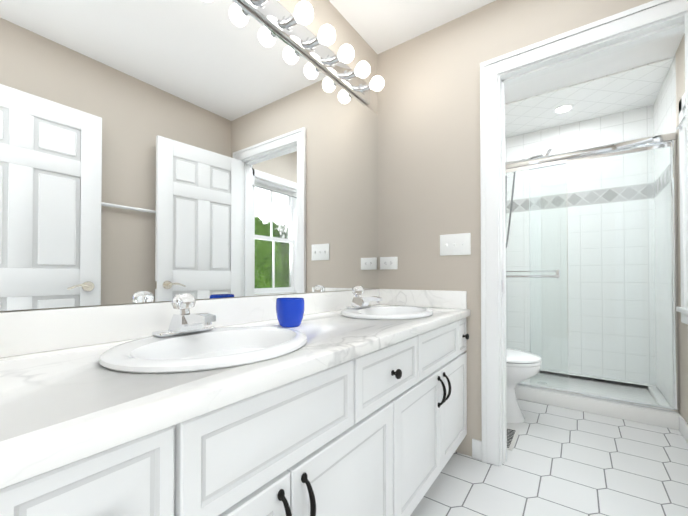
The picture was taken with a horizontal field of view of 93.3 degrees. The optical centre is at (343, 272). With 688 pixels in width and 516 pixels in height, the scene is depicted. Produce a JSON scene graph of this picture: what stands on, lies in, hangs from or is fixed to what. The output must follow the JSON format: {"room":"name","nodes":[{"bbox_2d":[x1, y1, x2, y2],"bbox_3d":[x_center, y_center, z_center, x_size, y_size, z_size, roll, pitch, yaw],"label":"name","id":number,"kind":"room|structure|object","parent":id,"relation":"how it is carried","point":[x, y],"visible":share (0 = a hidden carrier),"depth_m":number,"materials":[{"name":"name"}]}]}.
{"room":"bathroom","nodes":[
{"label":"bathroom","id":0,"kind":"room"},
{"bbox_2d":[0,0,377,311],"bbox_3d":[-0.158,-0.221,1.700,0.120,2.440,3.390,0,-1,36],"label":"wall","id":1,"kind":"structure","parent":0,"point":[326,12],"depth_m":1.78,"materials":[{"name":"beige paint"}]},
{"bbox_2d":[0,0,377,310],"bbox_3d":[-0.400,-0.475,1.254,0.005,1.132,2.132,0,-1,36],"label":"mirror","id":2,"kind":"object","parent":1,"relation":"attached to","point":[158,150],"visible":1,"depth_m":1.04,"materials":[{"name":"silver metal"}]},
{"bbox_2d":[0,290,379,357],"bbox_3d":[-0.393,0.144,1.244,0.020,0.100,2.132,0,-1,36],"label":"backsplash","id":3,"kind":"structure","parent":1,"relation":"attached to","point":[21,332],"depth_m":0.90,"materials":[{"name":"white stone"}]},
{"bbox_2d":[237,0,383,104],"bbox_3d":[-0.370,-1.104,1.168,0.162,0.115,1.976,0,-1,36],"label":"sconce","id":4,"kind":"object","parent":1,"relation":"attached to","point":[283,22],"visible":1,"depth_m":1.53,"materials":[{"name":"white glass"}]},
{"bbox_2d":[329,0,684,103],"bbox_3d":[0.793,-1.472,1.572,1.830,0.060,4.270,0,-1,36],"label":"ceiling","id":5,"kind":"structure","parent":0,"point":[379,26],"depth_m":1.96,"materials":[{"name":"white paint"}]},
{"bbox_2d":[505,56,673,137],"bbox_3d":[1.755,-1.422,2.912,1.588,0.012,0.729,0,-1,36],"label":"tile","id":6,"kind":"structure","parent":5,"relation":"attached to","point":[627,89],"depth_m":2.67,"materials":[{"name":"white tile"}]},
{"bbox_2d":[553,104,573,113],"bbox_3d":[1.894,-1.414,2.806,0.150,0.006,0.150,0,-1,36],"label":"recessed light","id":7,"kind":"object","parent":6,"relation":"attached to","point":[563,108],"visible":1,"depth_m":2.79,"materials":[{"name":"white plastic"}]},
{"bbox_2d":[377,0,652,455],"bbox_3d":[0.901,-0.221,1.710,1.590,2.440,0.120,0,-1,36],"label":"wall","id":8,"kind":"structure","parent":0,"point":[428,108],"depth_m":1.87,"materials":[{"name":"beige paint"}]},
{"bbox_2d":[380,257,397,269],"bbox_3d":[0.284,-0.062,2.071,0.124,0.080,0.008,0,-1,36],"label":"electrical outlet plate","id":9,"kind":"object","parent":8,"relation":"attached to","point":[388,262],"visible":1,"depth_m":2.07,"materials":[{"name":"white plastic"}]},
{"bbox_2d":[380,290,467,309],"bbox_3d":[0.451,0.151,1.938,0.541,0.100,0.020,0,-1,36],"label":"backsplash","id":10,"kind":"structure","parent":8,"relation":"attached to","point":[455,300],"depth_m":1.90,"materials":[{"name":"white stone"}]},
{"bbox_2d":[440,233,470,255],"bbox_3d":[0.621,-0.160,1.825,0.170,0.120,0.017,0,-1,36],"label":"switch plate","id":11,"kind":"object","parent":8,"relation":"attached to","point":[455,244],"visible":1,"depth_m":1.82,"materials":[{"name":"white plastic"}]},
{"bbox_2d":[472,439,481,450],"bbox_3d":[0.567,0.952,2.019,0.612,0.100,0.015,0,-1,36],"label":"baseboard","id":12,"kind":"structure","parent":8,"relation":"attached to","point":[477,444],"depth_m":1.74,"materials":[{"name":"white wood"}]},
{"bbox_2d":[480,0,687,465],"bbox_3d":[1.140,-0.064,1.536,0.896,2.123,0.168,0,-1,36],"label":"door frame","id":13,"kind":"structure","parent":8,"relation":"attached to","point":[650,21],"depth_m":1.69,"materials":[{"name":"white wood"}]},
{"bbox_2d":[684,10,687,294],"bbox_3d":[1.179,-0.028,0.997,0.100,2.015,0.716,0,-1,31],"label":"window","id":14,"kind":"structure","parent":8,"relation":"in","point":[686,60],"depth_m":1.29,"materials":[{"name":"white"}]},
{"bbox_2d":[410,399,687,515],"bbox_3d":[0.793,1.027,1.546,1.830,0.060,4.270,0,-1,36],"label":"floor","id":15,"kind":"structure","parent":0,"point":[560,461],"depth_m":1.62,"materials":[{"name":"tile"}]},
{"bbox_2d":[0,314,470,515],"bbox_3d":[-0.159,0.609,1.071,0.598,0.765,2.132,0,-1,36],"label":"bathroom vanity","id":16,"kind":"object","parent":15,"relation":"on","point":[353,402],"depth_m":0.70,"materials":[{"name":"white wood"}]},
{"bbox_2d":[0,310,470,477],"bbox_3d":[-0.165,0.210,1.080,0.582,0.035,2.132,0,-1,36],"label":"countertop","id":17,"kind":"structure","parent":16,"relation":"on","point":[53,403],"depth_m":0.52,"materials":[{"name":"white stone"}]},
{"bbox_2d":[148,302,219,333],"bbox_3d":[-0.415,0.129,0.903,0.155,0.085,0.160,0,-1,36],"label":"faucet","id":18,"kind":"object","parent":17,"relation":"on","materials":[{"name":"silver metal"}]},
{"bbox_2d":[64,318,343,389],"bbox_3d":[-0.325,0.250,0.837,0.426,0.159,0.496,0,-1,36],"label":"sink","id":19,"kind":"object","parent":17,"relation":"in","point":[154,361],"depth_m":0.81,"materials":[{"name":"white ceramic"}]},
{"bbox_2d":[276,298,303,326],"bbox_3d":[-0.194,0.142,1.175,0.102,0.100,0.102,0,-1,36],"label":"cup","id":20,"kind":"object","parent":17,"relation":"on","point":[289,312],"visible":1,"depth_m":1.13,"materials":[{"name":"blue ceramic"}]},
{"bbox_2d":[352,294,383,309],"bbox_3d":[0.118,0.136,1.646,0.155,0.085,0.161,0,-1,36],"label":"faucet","id":21,"kind":"object","parent":17,"relation":"on","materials":[{"name":"silver metal"}]},
{"bbox_2d":[320,302,447,321],"bbox_3d":[0.208,0.258,1.580,0.426,0.159,0.495,0,-1,36],"label":"sink","id":22,"kind":"object","parent":17,"relation":"in","point":[389,312],"depth_m":1.63,"materials":[{"name":"white ceramic"}]},
{"bbox_2d":[507,428,518,450],"bbox_3d":[0.981,0.999,1.972,0.110,0.005,0.280,0,-1,36],"label":"floor vent","id":23,"kind":"object","parent":15,"relation":"in","point":[512,434],"visible":0.5,"depth_m":1.97,"materials":[{"name":"silver metal"}]},
{"bbox_2d":[506,348,541,422],"bbox_3d":[0.962,0.615,2.396,0.850,0.781,0.440,0,-1,36],"label":"toilet","id":24,"kind":"object","parent":15,"relation":"on","point":[521,366],"visible":0.27,"depth_m":2.15,"materials":[{"name":"white ceramic"}]},
{"bbox_2d":[515,369,679,429],"bbox_3d":[1.730,0.961,2.852,1.584,0.100,0.812,0,-1,36],"label":"pan","id":25,"kind":"object","parent":15,"relation":"on","point":[656,417],"visible":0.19,"depth_m":2.50,"materials":[{"name":"white"}]},
{"bbox_2d":[505,132,679,412],"bbox_3d":[1.512,0.000,2.559,1.584,1.814,0.099,0,-1,36],"label":"shower enclosure","id":26,"kind":"object","parent":25,"relation":"on","point":[639,145],"visible":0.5,"depth_m":2.34,"materials":[{"name":"clear glass"}]},
{"bbox_2d":[505,105,655,384],"bbox_3d":[2.003,-0.205,3.245,1.830,2.440,0.120,0,-1,36],"label":"wall","id":27,"kind":"structure","parent":0,"point":[633,124],"depth_m":2.99,"materials":[{"name":"tile"}]},
{"bbox_2d":[653,33,687,423],"bbox_3d":[1.452,-0.228,1.012,0.120,2.440,4.150,0,-1,36],"label":"wall","id":28,"kind":"structure","parent":0,"point":[664,111],"depth_m":2.34,"materials":[{"name":"paint"}]},
{"bbox_2d":[676,93,687,324],"bbox_3d":[1.884,-0.379,1.646,0.157,1.355,0.810,0,-1,36],"label":"window","id":29,"kind":"structure","parent":28,"relation":"in","point":[683,308],"depth_m":1.94,"materials":[{"name":"white"}]},
{"bbox_2d":[679,416,687,442],"bbox_3d":[1.846,0.949,1.677,0.030,0.100,0.950,0,-1,36],"label":"baseboard","id":30,"kind":"structure","parent":28,"relation":"attached to","point":[683,426],"depth_m":1.98,"materials":[{"name":"white wood"}]},
{"bbox_3d":[1.052,-0.203,3.386,0.120,2.440,0.760,0,-1,36],"label":"wall","id":31,"kind":"structure","parent":0,"visible":0},
{"bbox_2d":[505,149,551,247],"bbox_3d":[1.424,-0.644,3.039,0.889,0.848,0.138,0,-1,36],"label":"shower head","id":32,"kind":"object","parent":31,"relation":"attached to","point":[548,152],"visible":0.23,"depth_m":2.94}
]}

